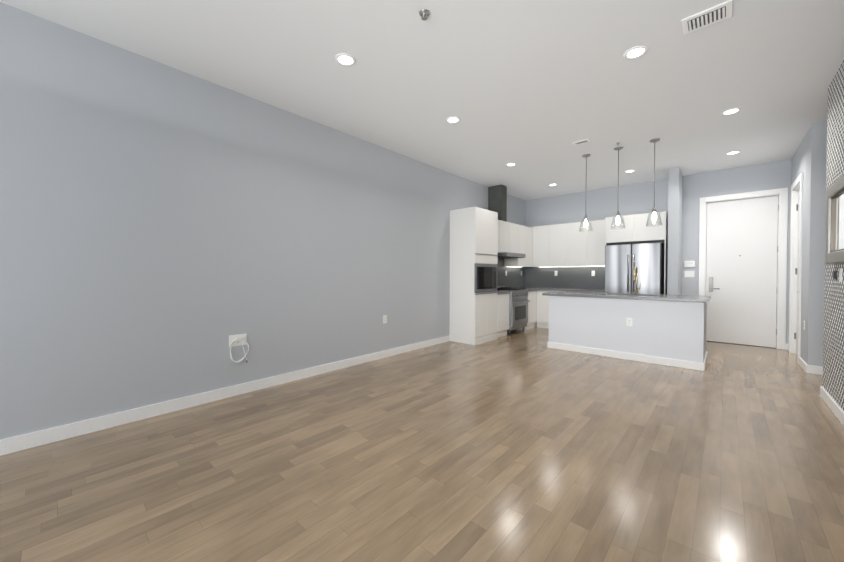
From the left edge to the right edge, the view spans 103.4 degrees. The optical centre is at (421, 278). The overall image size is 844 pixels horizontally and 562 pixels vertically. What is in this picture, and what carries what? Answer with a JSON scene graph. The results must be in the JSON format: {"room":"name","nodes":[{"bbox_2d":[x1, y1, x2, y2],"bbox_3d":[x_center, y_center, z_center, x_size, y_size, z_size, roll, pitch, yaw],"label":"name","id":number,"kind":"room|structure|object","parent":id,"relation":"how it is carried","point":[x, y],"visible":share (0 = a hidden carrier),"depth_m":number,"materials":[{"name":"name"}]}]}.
{"room":"empty living room","nodes":[
{"label":"empty living room","id":0,"kind":"room"},
{"bbox_2d":[0,2,525,439],"bbox_3d":[-0.995,-0.373,4.562,0.279,3.140,11.400,1,1,42],"label":"wall","id":1,"kind":"structure","parent":0,"point":[166,231],"depth_m":3.07,"materials":[{"name":"grey paint"}]},
{"bbox_2d":[0,335,449,455],"bbox_3d":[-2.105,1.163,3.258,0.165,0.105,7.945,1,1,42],"label":"baseboard","id":2,"kind":"structure","parent":1,"relation":"attached to","point":[31,440],"depth_m":3.06,"materials":[{"name":"white paint"}]},
{"bbox_2d":[229,333,248,362],"bbox_3d":[-1.901,0.735,3.467,0.034,0.306,0.189,1,1,42],"label":"cable wall plate","id":3,"kind":"object","parent":1,"relation":"attached to","point":[238,340],"visible":1,"depth_m":3.47,"materials":[{"name":"white plastic"}]},
{"bbox_2d":[383,315,386,322],"bbox_3d":[-0.558,0.615,5.016,0.009,0.120,0.075,1,1,42],"label":"electrical outlet","id":4,"kind":"object","parent":1,"relation":"attached to","point":[384,318],"visible":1,"depth_m":5.01,"materials":[{"name":"white plastic"}]},
{"bbox_2d":[497,239,500,254],"bbox_3d":[1.316,-0.874,6.842,0.350,0.675,0.434,1,1,42],"label":"upper cabinet","id":5,"kind":"object","parent":1,"relation":"attached to","point":[498,240],"depth_m":6.88,"materials":[{"name":"white paint"}]},
{"bbox_2d":[501,220,508,254],"bbox_3d":[1.608,-0.879,7.162,0.350,0.675,0.433,1,1,42],"label":"upper cabinet","id":6,"kind":"object","parent":1,"relation":"attached to","point":[504,225],"depth_m":7.06,"materials":[{"name":"white paint"}]},
{"bbox_2d":[509,223,520,254],"bbox_3d":[1.900,-0.883,7.482,0.350,0.675,0.433,1,1,42],"label":"upper cabinet","id":7,"kind":"object","parent":1,"relation":"attached to","point":[514,229],"depth_m":7.39,"materials":[{"name":"white paint"}]},
{"bbox_2d":[505,225,524,266],"bbox_3d":[2.176,-0.753,7.788,0.350,0.945,0.388,1,1,42],"label":"upper cabinet","id":8,"kind":"object","parent":1,"relation":"attached to","point":[510,260],"depth_m":7.66,"materials":[{"name":"white paint"}]},
{"bbox_2d":[525,227,532,266],"bbox_3d":[2.441,-0.757,8.079,0.350,0.945,0.399,1,1,42],"label":"upper cabinet","id":9,"kind":"object","parent":1,"relation":"attached to","point":[528,230],"depth_m":7.94,"materials":[{"name":"white paint"}]},
{"bbox_2d":[0,327,843,561],"bbox_3d":[1.179,1.255,2.605,6.200,0.060,11.400,1,1,42],"label":"floor","id":10,"kind":"structure","parent":0,"point":[527,445],"depth_m":2.15,"materials":[{"name":"brown wood"}]},
{"bbox_2d":[449,207,500,344],"bbox_3d":[0.989,-0.049,6.330,0.571,2.440,0.781,1,1,42],"label":"tall cabinet","id":11,"kind":"object","parent":10,"relation":"on","point":[490,252],"depth_m":6.06,"materials":[{"name":"white paint"}]},
{"bbox_2d":[497,291,508,337],"bbox_3d":[1.414,0.724,6.811,0.567,0.880,0.486,1,1,42],"label":"base cabinet","id":12,"kind":"object","parent":10,"relation":"on","point":[502,300],"depth_m":6.61,"materials":[{"name":"white paint"}]},
{"bbox_2d":[497,291,504,294],"bbox_3d":[1.163,0.268,6.507,0.577,0.040,1.265,1,1,42],"label":"countertop","id":13,"kind":"structure","parent":12,"relation":"on","point":[498,292],"depth_m":6.51,"materials":[{"name":"grey stone"}]},
{"bbox_2d":[497,286,529,334],"bbox_3d":[1.889,0.666,7.225,0.658,0.985,0.754,1,1,42],"label":"range","id":14,"kind":"object","parent":10,"relation":"on","point":[518,308],"visible":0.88,"depth_m":6.99,"materials":[{"name":"silver metal"}]},
{"bbox_2d":[509,291,536,329],"bbox_3d":[2.285,0.710,7.767,0.567,0.880,0.566,1,1,42],"label":"base cabinet","id":15,"kind":"object","parent":10,"relation":"on","point":[532,295],"depth_m":7.61,"materials":[{"name":"white paint"}]},
{"bbox_2d":[537,291,556,328],"bbox_3d":[3.055,0.709,7.852,0.498,0.880,0.597,1,1,42],"label":"base cabinet","id":16,"kind":"object","parent":10,"relation":"on","point":[542,300],"depth_m":7.69,"materials":[{"name":"white paint"}]},
{"bbox_2d":[505,287,536,290],"bbox_3d":[2.493,0.247,7.967,0.577,0.040,1.153,1,1,42],"label":"countertop","id":17,"kind":"structure","parent":16,"relation":"on","point":[529,288],"depth_m":7.68,"materials":[{"name":"grey stone"}]},
{"bbox_2d":[537,287,604,290],"bbox_3d":[3.410,0.254,7.502,1.405,0.040,0.606,1,1,42],"label":"countertop","id":18,"kind":"structure","parent":16,"relation":"on","point":[538,288],"depth_m":7.53,"materials":[{"name":"grey stone"}]},
{"bbox_2d":[546,294,708,370],"bbox_3d":[3.214,0.740,5.336,2.052,0.890,0.941,1,1,42],"label":"kitchen island","id":19,"kind":"object","parent":10,"relation":"on","point":[666,329],"depth_m":4.85,"materials":[{"name":"white paint"}]},
{"bbox_2d":[626,318,631,325],"bbox_3d":[3.035,0.637,4.875,0.075,0.120,0.010,1,1,42],"label":"outlet","id":20,"kind":"object","parent":19,"relation":"attached to","point":[628,320],"depth_m":4.88,"materials":[{"name":"white plastic"}]},
{"bbox_2d":[550,291,709,301],"bbox_3d":[3.114,0.276,5.262,2.164,0.040,0.745,1,1,42],"label":"island countertop","id":21,"kind":"structure","parent":19,"relation":"on","point":[559,294],"depth_m":5.05,"materials":[{"name":"grey stone"}]},
{"bbox_2d":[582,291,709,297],"bbox_3d":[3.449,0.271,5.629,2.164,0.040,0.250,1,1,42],"label":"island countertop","id":22,"kind":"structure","parent":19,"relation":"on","point":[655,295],"depth_m":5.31,"materials":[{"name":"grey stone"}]},
{"bbox_2d":[633,266,640,293],"bbox_3d":[3.502,0.025,5.421,0.092,0.459,0.216,1,1,42],"label":"faucet","id":23,"kind":"object","parent":22,"relation":"on","point":[635,279],"depth_m":5.47,"materials":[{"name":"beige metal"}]},
{"bbox_2d":[605,243,663,293],"bbox_3d":[4.204,0.247,6.580,0.910,1.820,0.827,1,1,42],"label":"fridge","id":24,"kind":"object","parent":10,"relation":"on","point":[622,261],"visible":0.44,"depth_m":6.28,"materials":[{"name":"grey metal"}]},
{"bbox_2d":[0,0,843,200],"bbox_3d":[1.179,-1.945,2.558,6.200,0.060,11.400,1,1,42],"label":"ceiling","id":25,"kind":"structure","parent":0,"point":[533,90],"depth_m":3.09,"materials":[{"name":"white paint"}]},
{"bbox_2d":[335,53,355,65],"bbox_3d":[-0.672,-1.914,2.919,0.176,0.009,0.176,1,1,42],"label":"recessed light","id":26,"kind":"object","parent":25,"relation":"in","point":[344,59],"visible":1,"depth_m":2.91,"materials":[{"name":"white paint"}]},
{"bbox_2d":[419,9,429,20],"bbox_3d":[0.018,-1.893,2.399,0.076,0.036,0.076,1,1,42],"label":"sprinkler","id":27,"kind":"object","parent":25,"relation":"attached to","point":[424,14],"visible":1,"depth_m":2.39,"materials":[{"name":"grey metal"}]},
{"bbox_2d":[446,116,459,122],"bbox_3d":[0.380,-1.931,4.058,0.176,0.009,0.176,1,1,42],"label":"recessed light","id":28,"kind":"object","parent":25,"relation":"in","point":[453,119],"visible":1,"depth_m":4.05,"materials":[{"name":"white paint"}]},
{"bbox_2d":[488,184,506,221],"bbox_3d":[1.632,-1.600,7.203,0.318,0.761,0.230,1,1,42],"label":"vent duct","id":29,"kind":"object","parent":25,"relation":"attached to","point":[497,198],"depth_m":7.10,"materials":[{"name":"metal"}]},
{"bbox_2d":[572,138,590,144],"bbox_3d":[2.266,-1.936,4.733,0.220,0.019,0.120,1,1,42],"label":"ceiling vent","id":30,"kind":"object","parent":25,"relation":"in","point":[582,141],"visible":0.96,"depth_m":4.71,"materials":[{"name":"white metal"}]},
{"bbox_2d":[579,154,592,231],"bbox_3d":[2.609,-1.354,5.296,0.196,1.199,0.196,1,1,42],"label":"pendant light","id":31,"kind":"object","parent":25,"relation":"hanging from","point":[585,220],"visible":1,"depth_m":5.28,"materials":[{"name":"silver metal"}]},
{"bbox_2d":[610,147,624,228],"bbox_3d":[2.941,-1.349,4.993,0.196,1.199,0.196,1,1,42],"label":"pendant light","id":32,"kind":"object","parent":25,"relation":"hanging from","point":[618,219],"visible":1,"depth_m":4.98,"materials":[{"name":"silver metal"}]},
{"bbox_2d":[624,45,647,58],"bbox_3d":[1.810,-1.913,2.822,0.176,0.009,0.176,1,1,42],"label":"recessed light","id":33,"kind":"object","parent":25,"relation":"in","point":[636,52],"visible":1,"depth_m":2.82,"materials":[{"name":"white paint"}]},
{"bbox_2d":[646,138,661,225],"bbox_3d":[3.274,-1.345,4.690,0.196,1.199,0.196,1,1,42],"label":"pendant light","id":34,"kind":"object","parent":25,"relation":"hanging from","point":[653,211],"visible":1,"depth_m":4.68,"materials":[{"name":"silver metal"}]},
{"bbox_2d":[681,0,732,34],"bbox_3d":[2.083,-1.902,2.438,0.280,0.019,0.200,1,1,42],"label":"ceiling vent","id":35,"kind":"object","parent":25,"relation":"in","point":[709,16],"visible":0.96,"depth_m":2.42,"materials":[{"name":"white metal"}]},
{"bbox_2d":[721,107,740,114],"bbox_3d":[3.568,-1.928,3.845,0.176,0.009,0.176,1,1,42],"label":"recessed light","id":36,"kind":"object","parent":25,"relation":"in","point":[731,111],"visible":0.92,"depth_m":3.85,"materials":[{"name":"white paint"}]},
{"bbox_2d":[726,151,740,154],"bbox_3d":[4.823,-1.947,5.164,0.176,0.009,0.176,1,1,42],"label":"recessed light","id":37,"kind":"object","parent":25,"relation":"in","point":[732,152],"visible":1,"depth_m":5.15,"materials":[{"name":"white paint"}]},
{"bbox_2d":[525,159,791,343],"bbox_3d":[4.492,-0.410,7.057,4.770,3.140,0.220,1,1,42],"label":"wall","id":38,"kind":"structure","parent":0,"point":[759,177],"depth_m":6.39,"materials":[{"name":"grey paint"}]},
{"bbox_2d":[533,225,548,266],"bbox_3d":[2.964,-0.772,8.082,0.408,0.975,0.349,1,1,42],"label":"upper cabinet","id":39,"kind":"object","parent":38,"relation":"attached to","point":[540,234],"depth_m":7.95,"materials":[{"name":"white paint"}]},
{"bbox_2d":[549,223,568,266],"bbox_3d":[3.266,-0.768,7.806,0.410,0.975,0.349,1,1,42],"label":"upper cabinet","id":40,"kind":"object","parent":38,"relation":"attached to","point":[558,233],"depth_m":7.67,"materials":[{"name":"white paint"}]},
{"bbox_2d":[569,221,588,266],"bbox_3d":[3.569,-0.764,7.530,0.410,0.975,0.349,1,1,42],"label":"upper cabinet","id":41,"kind":"object","parent":38,"relation":"attached to","point":[578,241],"depth_m":7.38,"materials":[{"name":"white paint"}]},
{"bbox_2d":[589,220,612,266],"bbox_3d":[3.872,-0.760,7.254,0.409,0.975,0.349,1,1,42],"label":"upper cabinet","id":42,"kind":"object","parent":38,"relation":"attached to","point":[597,243],"depth_m":7.13,"materials":[{"name":"white paint"}]},
{"bbox_2d":[605,215,632,244],"bbox_3d":[4.133,-0.987,6.845,0.485,0.520,0.597,1,1,42],"label":"upper cabinet","id":43,"kind":"object","parent":38,"relation":"attached to","point":[619,236],"depth_m":6.63,"materials":[{"name":"white paint"}]},
{"bbox_2d":[633,211,667,242],"bbox_3d":[4.492,-0.982,6.518,0.485,0.520,0.597,1,1,42],"label":"upper cabinet","id":44,"kind":"object","parent":38,"relation":"attached to","point":[652,233],"depth_m":6.29,"materials":[{"name":"white paint"}]},
{"bbox_2d":[684,261,694,266],"bbox_3d":[5.097,-0.274,6.342,0.160,0.120,0.023,1,1,42],"label":"light switch","id":45,"kind":"object","parent":38,"relation":"attached to","point":[689,264],"depth_m":6.34,"materials":[{"name":"white plastic"}]},
{"bbox_2d":[684,271,694,276],"bbox_3d":[5.102,-0.082,6.350,0.150,0.125,0.009,1,1,42],"label":"light switch","id":46,"kind":"object","parent":38,"relation":"attached to","point":[687,273],"depth_m":6.35,"materials":[{"name":"white plastic"}]},
{"bbox_2d":[706,196,778,347],"bbox_3d":[5.643,-0.114,5.903,0.920,2.566,0.102,1,1,42],"label":"entry door","id":47,"kind":"structure","parent":38,"relation":"in","point":[741,263],"depth_m":5.88,"materials":[{"name":"white paint"}]},
{"bbox_2d":[698,188,787,349],"bbox_3d":[5.663,-0.163,5.933,1.120,2.680,0.170,1,1,42],"label":"trim","id":48,"kind":"structure","parent":38,"relation":"attached to","point":[781,194],"depth_m":5.57,"materials":[{"name":"white paint"}]},
{"bbox_2d":[667,167,682,294],"bbox_3d":[4.726,-0.397,6.215,0.150,3.140,0.750,1,1,42],"label":"wall","id":49,"kind":"structure","parent":0,"point":[675,220],"depth_m":5.95,"materials":[{"name":"grey paint"}]},
{"bbox_2d":[791,60,843,410],"bbox_3d":[2.370,-0.326,1.314,0.230,3.140,11.130,1,1,42],"label":"wall","id":50,"kind":"structure","parent":0,"point":[809,159],"depth_m":4.14,"materials":[{"name":"grey tile"}]},
{"bbox_2d":[788,172,802,363],"bbox_3d":[5.654,-0.144,4.933,0.185,2.670,0.980,1,1,42],"label":"trim","id":51,"kind":"structure","parent":50,"relation":"attached to","point":[795,188],"depth_m":5.25,"materials":[{"name":"white paint"}]},
{"bbox_2d":[794,190,799,353],"bbox_3d":[5.636,-0.095,4.958,0.095,2.556,0.779,1,1,42],"label":"closet door","id":52,"kind":"structure","parent":50,"relation":"in","point":[797,268],"depth_m":5.19,"materials":[{"name":"white paint"}]},
{"bbox_2d":[799,357,811,373],"bbox_3d":[5.074,1.146,4.434,0.016,0.105,0.566,1,1,42],"label":"baseboard","id":53,"kind":"structure","parent":50,"relation":"attached to","point":[807,368],"depth_m":4.26,"materials":[{"name":"white paint"}]},
{"bbox_2d":[820,386,843,425],"bbox_3d":[1.325,1.205,0.371,0.016,0.105,8.296,1,1,42],"label":"baseboard","id":54,"kind":"structure","parent":50,"relation":"attached to","point":[835,408],"depth_m":3.03,"materials":[{"name":"white paint"}]},
{"bbox_2d":[825,175,843,263],"bbox_3d":[3.526,-0.485,2.795,0.055,0.705,0.920,1,1,42],"label":"mirror","id":55,"kind":"object","parent":50,"relation":"attached to","point":[834,231],"visible":1,"depth_m":2.97,"materials":[{"name":"silver metal"}]},
{"bbox_2d":[832,270,836,279],"bbox_3d":[3.791,-0.032,3.061,0.016,0.085,0.085,1,1,42],"label":"thermostat","id":56,"kind":"object","parent":50,"relation":"attached to","point":[834,274],"visible":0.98,"depth_m":3.04,"materials":[{"name":"grey plastic"}]},
{"bbox_2d":[839,268,842,281],"bbox_3d":[3.659,-0.029,2.910,0.008,0.120,0.075,1,1,42],"label":"light switch","id":57,"kind":"object","parent":50,"relation":"attached to","point":[840,274],"visible":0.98,"depth_m":2.90,"materials":[{"name":"white plastic"}]}
]}

